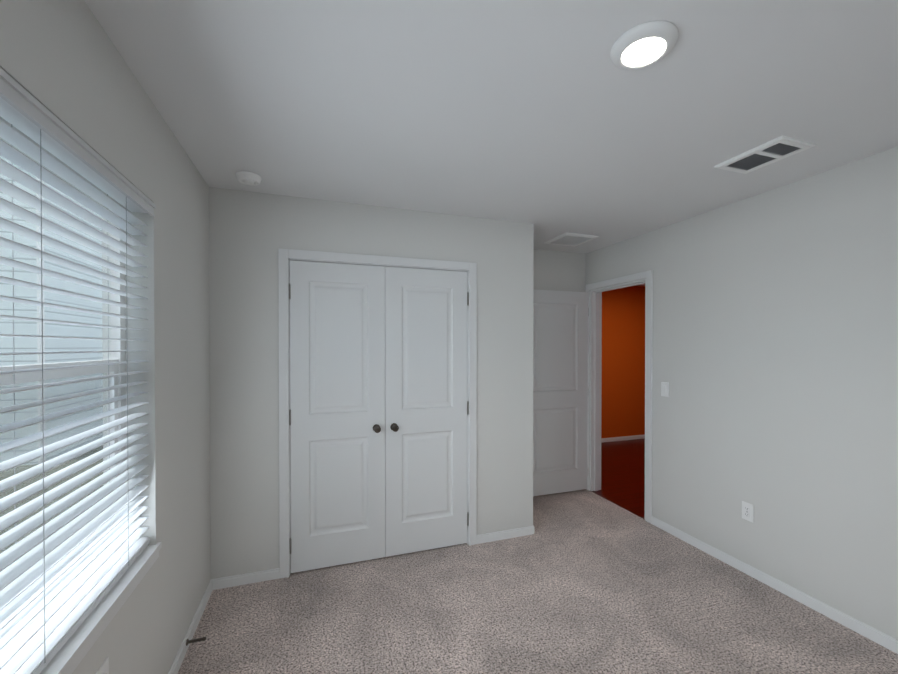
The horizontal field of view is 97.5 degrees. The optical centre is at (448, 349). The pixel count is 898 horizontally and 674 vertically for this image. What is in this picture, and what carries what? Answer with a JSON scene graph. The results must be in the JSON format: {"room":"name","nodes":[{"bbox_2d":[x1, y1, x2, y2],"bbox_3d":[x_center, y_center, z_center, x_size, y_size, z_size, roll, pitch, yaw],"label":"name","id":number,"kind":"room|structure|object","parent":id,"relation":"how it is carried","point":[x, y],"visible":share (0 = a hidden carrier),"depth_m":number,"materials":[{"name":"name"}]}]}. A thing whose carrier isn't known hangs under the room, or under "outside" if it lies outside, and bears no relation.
{"room":"empty bedroom","nodes":[
{"label":"empty bedroom","id":0,"kind":"room"},
{"bbox_2d":[0,0,210,673],"bbox_3d":[-1.155,0.247,1.270,0.160,2.440,5.140,0,0,-19],"label":"wall","id":1,"kind":"structure","parent":0,"point":[63,61],"depth_m":1.57,"materials":[{"name":"paint"}]},
{"bbox_2d":[0,116,126,568],"bbox_3d":[-1.081,0.105,0.919,0.055,1.370,1.290,0,0,-19],"label":"window unit","id":2,"kind":"structure","parent":1,"relation":"in","point":[27,377],"depth_m":1.29,"materials":[{"name":"white glass"}]},
{"bbox_2d":[0,68,155,673],"bbox_3d":[-0.995,0.097,0.948,0.078,1.346,1.282,0,0,-19],"label":"window blind","id":3,"kind":"object","parent":2,"relation":"attached to","point":[56,587],"visible":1,"depth_m":1.05,"materials":[{"name":"white plastic"}]},
{"bbox_2d":[40,542,161,673],"bbox_3d":[-1.003,0.812,0.951,0.108,0.055,1.330,0,0,-19],"label":"window sill","id":4,"kind":"structure","parent":1,"relation":"attached to","point":[69,656],"depth_m":1.17,"materials":[{"name":"white paint"}]},
{"bbox_2d":[96,657,108,673],"bbox_3d":[-1.030,0.998,1.173,0.011,0.115,0.070,0,0,-19],"label":"electrical outlet","id":5,"kind":"object","parent":1,"relation":"attached to","point":[103,668],"visible":1,"depth_m":1.18,"materials":[{"name":"white plastic"}]},
{"bbox_2d":[168,578,215,673],"bbox_3d":[-0.864,1.441,0.691,0.013,0.062,3.600,0,0,-19],"label":"baseboard","id":6,"kind":"structure","parent":1,"relation":"attached to","point":[176,665],"depth_m":2.01,"materials":[{"name":"white paint"}]},
{"bbox_2d":[186,636,205,645],"bbox_3d":[-1.230,1.417,1.919,0.082,0.027,0.028,0,0,-19],"label":"spring door stop","id":7,"kind":"object","parent":6,"relation":"attached to","point":[188,641],"visible":1,"depth_m":1.91,"materials":[{"name":"grey metal"}]},
{"bbox_2d":[209,187,533,578],"bbox_3d":[-0.411,0.235,2.799,2.230,2.440,0.120,0,0,-19],"label":"wall","id":8,"kind":"structure","parent":0,"point":[250,233],"depth_m":2.52,"materials":[{"name":"paint"}]},
{"bbox_2d":[216,568,279,589],"bbox_3d":[-1.249,1.427,2.455,0.356,0.062,0.013,0,0,-19],"label":"baseboard","id":9,"kind":"structure","parent":8,"relation":"attached to","point":[271,574],"depth_m":2.45,"materials":[{"name":"white paint"}]},
{"bbox_2d":[289,260,384,572],"bbox_3d":[-0.730,0.436,2.615,0.617,2.018,0.104,0,0,-19],"label":"closet door","id":10,"kind":"structure","parent":8,"relation":"in","point":[337,414],"depth_m":2.63,"materials":[{"name":"white paint"}]},
{"bbox_2d":[278,248,476,577],"bbox_3d":[-0.460,0.428,2.784,1.271,2.055,0.121,0,0,-19],"label":"door frame","id":11,"kind":"structure","parent":8,"relation":"attached to","point":[289,372],"depth_m":2.65,"materials":[{"name":"white paint"}]},
{"bbox_2d":[385,266,468,556],"bbox_3d":[-0.143,0.434,2.814,0.617,2.018,0.104,0,0,-19],"label":"closet door","id":12,"kind":"structure","parent":8,"relation":"in","point":[426,409],"depth_m":2.83,"materials":[{"name":"white paint"}]},
{"bbox_2d":[476,526,531,543],"bbox_3d":[0.430,1.423,3.024,0.479,0.062,0.013,0,0,-19],"label":"baseboard","id":13,"kind":"structure","parent":8,"relation":"attached to","point":[518,532],"depth_m":3.01,"materials":[{"name":"white paint"}]},
{"bbox_2d":[84,0,897,285],"bbox_3d":[2.052,-1.045,2.847,7.253,0.120,6.090,0,0,-19],"label":"ceiling","id":14,"kind":"structure","parent":0,"point":[549,119],"depth_m":1.53,"materials":[{"name":"paint"}]},
{"bbox_2d":[235,171,261,185],"bbox_3d":[-1.133,-0.961,2.228,0.132,0.038,0.132,0,0,-19],"label":"smoke detector","id":15,"kind":"object","parent":14,"relation":"attached to","point":[248,178],"visible":1,"depth_m":2.20,"materials":[{"name":"white plastic"}]},
{"bbox_2d":[544,232,598,246],"bbox_3d":[1.095,-0.984,3.543,0.340,0.015,0.340,0,0,-19],"label":"ceiling vent","id":16,"kind":"object","parent":14,"relation":"in","point":[570,239],"visible":1,"depth_m":3.51,"materials":[{"name":"white plastic"}]},
{"bbox_2d":[610,20,678,69],"bbox_3d":[0.622,-0.960,1.260,0.196,0.026,0.196,0,0,-19],"label":"recessed light","id":17,"kind":"object","parent":14,"relation":"in","point":[643,45],"visible":0.98,"depth_m":1.23,"materials":[{"name":"white plastic"}]},
{"bbox_2d":[714,135,815,173],"bbox_3d":[1.580,-0.971,1.986,0.235,0.015,0.325,0,0,-19],"label":"ceiling vent","id":18,"kind":"object","parent":14,"relation":"in","point":[770,152],"visible":1,"depth_m":1.96,"materials":[{"name":"white plastic"}]},
{"bbox_2d":[178,489,897,673],"bbox_3d":[0.390,1.513,1.803,3.423,0.100,5.140,0,0,-19],"label":"floor carpet","id":19,"kind":"object","parent":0,"point":[584,581],"visible":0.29,"depth_m":2.15,"materials":[{"name":"beige carpet"}]},
{"bbox_2d":[533,249,585,291],"bbox_3d":[0.909,0.226,3.986,1.033,2.440,0.120,0,0,-19],"label":"wall","id":20,"kind":"structure","parent":0,"point":[559,271],"depth_m":3.98,"materials":[{"name":"paint"}]},
{"bbox_2d":[533,289,588,495],"bbox_3d":[1.069,0.425,3.896,0.776,2.016,0.104,0,0,-19],"label":"entry door","id":21,"kind":"structure","parent":20,"relation":"in","point":[560,391],"depth_m":3.93,"materials":[{"name":"white paint"}]},
{"bbox_2d":[591,438,644,518],"bbox_3d":[3.280,1.491,4.577,3.830,0.102,3.640,0,0,-19],"label":"floor","id":22,"kind":"structure","parent":0,"point":[623,474],"depth_m":4.53,"materials":[{"name":"brown wood"}]},
{"bbox_2d":[601,286,644,437],"bbox_3d":[1.583,0.226,3.987,0.004,2.440,3.390,0,0,-19],"label":"wall","id":23,"kind":"structure","parent":0,"point":[623,369],"depth_m":3.73,"materials":[{"name":"orange paint"}]},
{"bbox_2d":[601,434,644,442],"bbox_3d":[2.736,1.398,6.179,3.590,0.062,0.013,0,0,-19],"label":"baseboard","id":24,"kind":"structure","parent":23,"relation":"attached to","point":[633,437],"depth_m":6.15,"materials":[{"name":"white paint"}]},
{"bbox_2d":[586,146,897,639],"bbox_3d":[1.916,0.235,2.811,0.120,2.440,6.090,0,0,-19],"label":"wall","id":25,"kind":"structure","parent":0,"point":[775,342],"depth_m":2.33,"materials":[{"name":"paint"}]},
{"bbox_2d":[586,270,652,522],"bbox_3d":[1.618,0.393,3.699,0.156,2.112,0.844,0,0,-19],"label":"door frame","id":26,"kind":"structure","parent":25,"relation":"attached to","point":[595,374],"depth_m":4.00,"materials":[{"name":"white paint"}]},
{"bbox_2d":[661,382,668,396],"bbox_3d":[1.729,0.320,3.158,0.012,0.115,0.070,0,0,-19],"label":"light switch","id":27,"kind":"object","parent":25,"relation":"attached to","point":[665,389],"visible":1,"depth_m":3.15,"materials":[{"name":"white plastic"}]},
{"bbox_2d":[742,501,753,522],"bbox_3d":[1.936,1.052,2.555,0.011,0.115,0.070,0,0,-19],"label":"electrical outlet","id":28,"kind":"object","parent":25,"relation":"attached to","point":[747,511],"visible":1,"depth_m":2.55,"materials":[{"name":"white plastic"}]},
{"bbox_2d":[651,516,897,653],"bbox_3d":[2.240,1.434,1.657,0.013,0.062,3.438,0,0,-19],"label":"baseboard","id":29,"kind":"structure","parent":25,"relation":"attached to","point":[860,627],"depth_m":2.32,"materials":[{"name":"white paint"}]},
{"label":"outside","id":30,"kind":"structure","parent":0,"visible":0},
{"bbox_2d":[0,438,102,571],"bbox_3d":[-31.997,1.705,-0.299,59.257,0.050,140.000,0,0,-19],"label":"lawn","id":31,"kind":"structure","parent":30,"point":[50,472],"depth_m":4.82,"materials":[{"name":"green plant"}]},
{"bbox_2d":[0,155,102,465],"bbox_3d":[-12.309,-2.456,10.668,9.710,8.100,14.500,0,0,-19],"label":"window pane","id":32,"kind":"object","parent":31,"relation":"on","point":[56,343],"depth_m":5.80,"materials":[{"name":"clear glass"}]}
]}

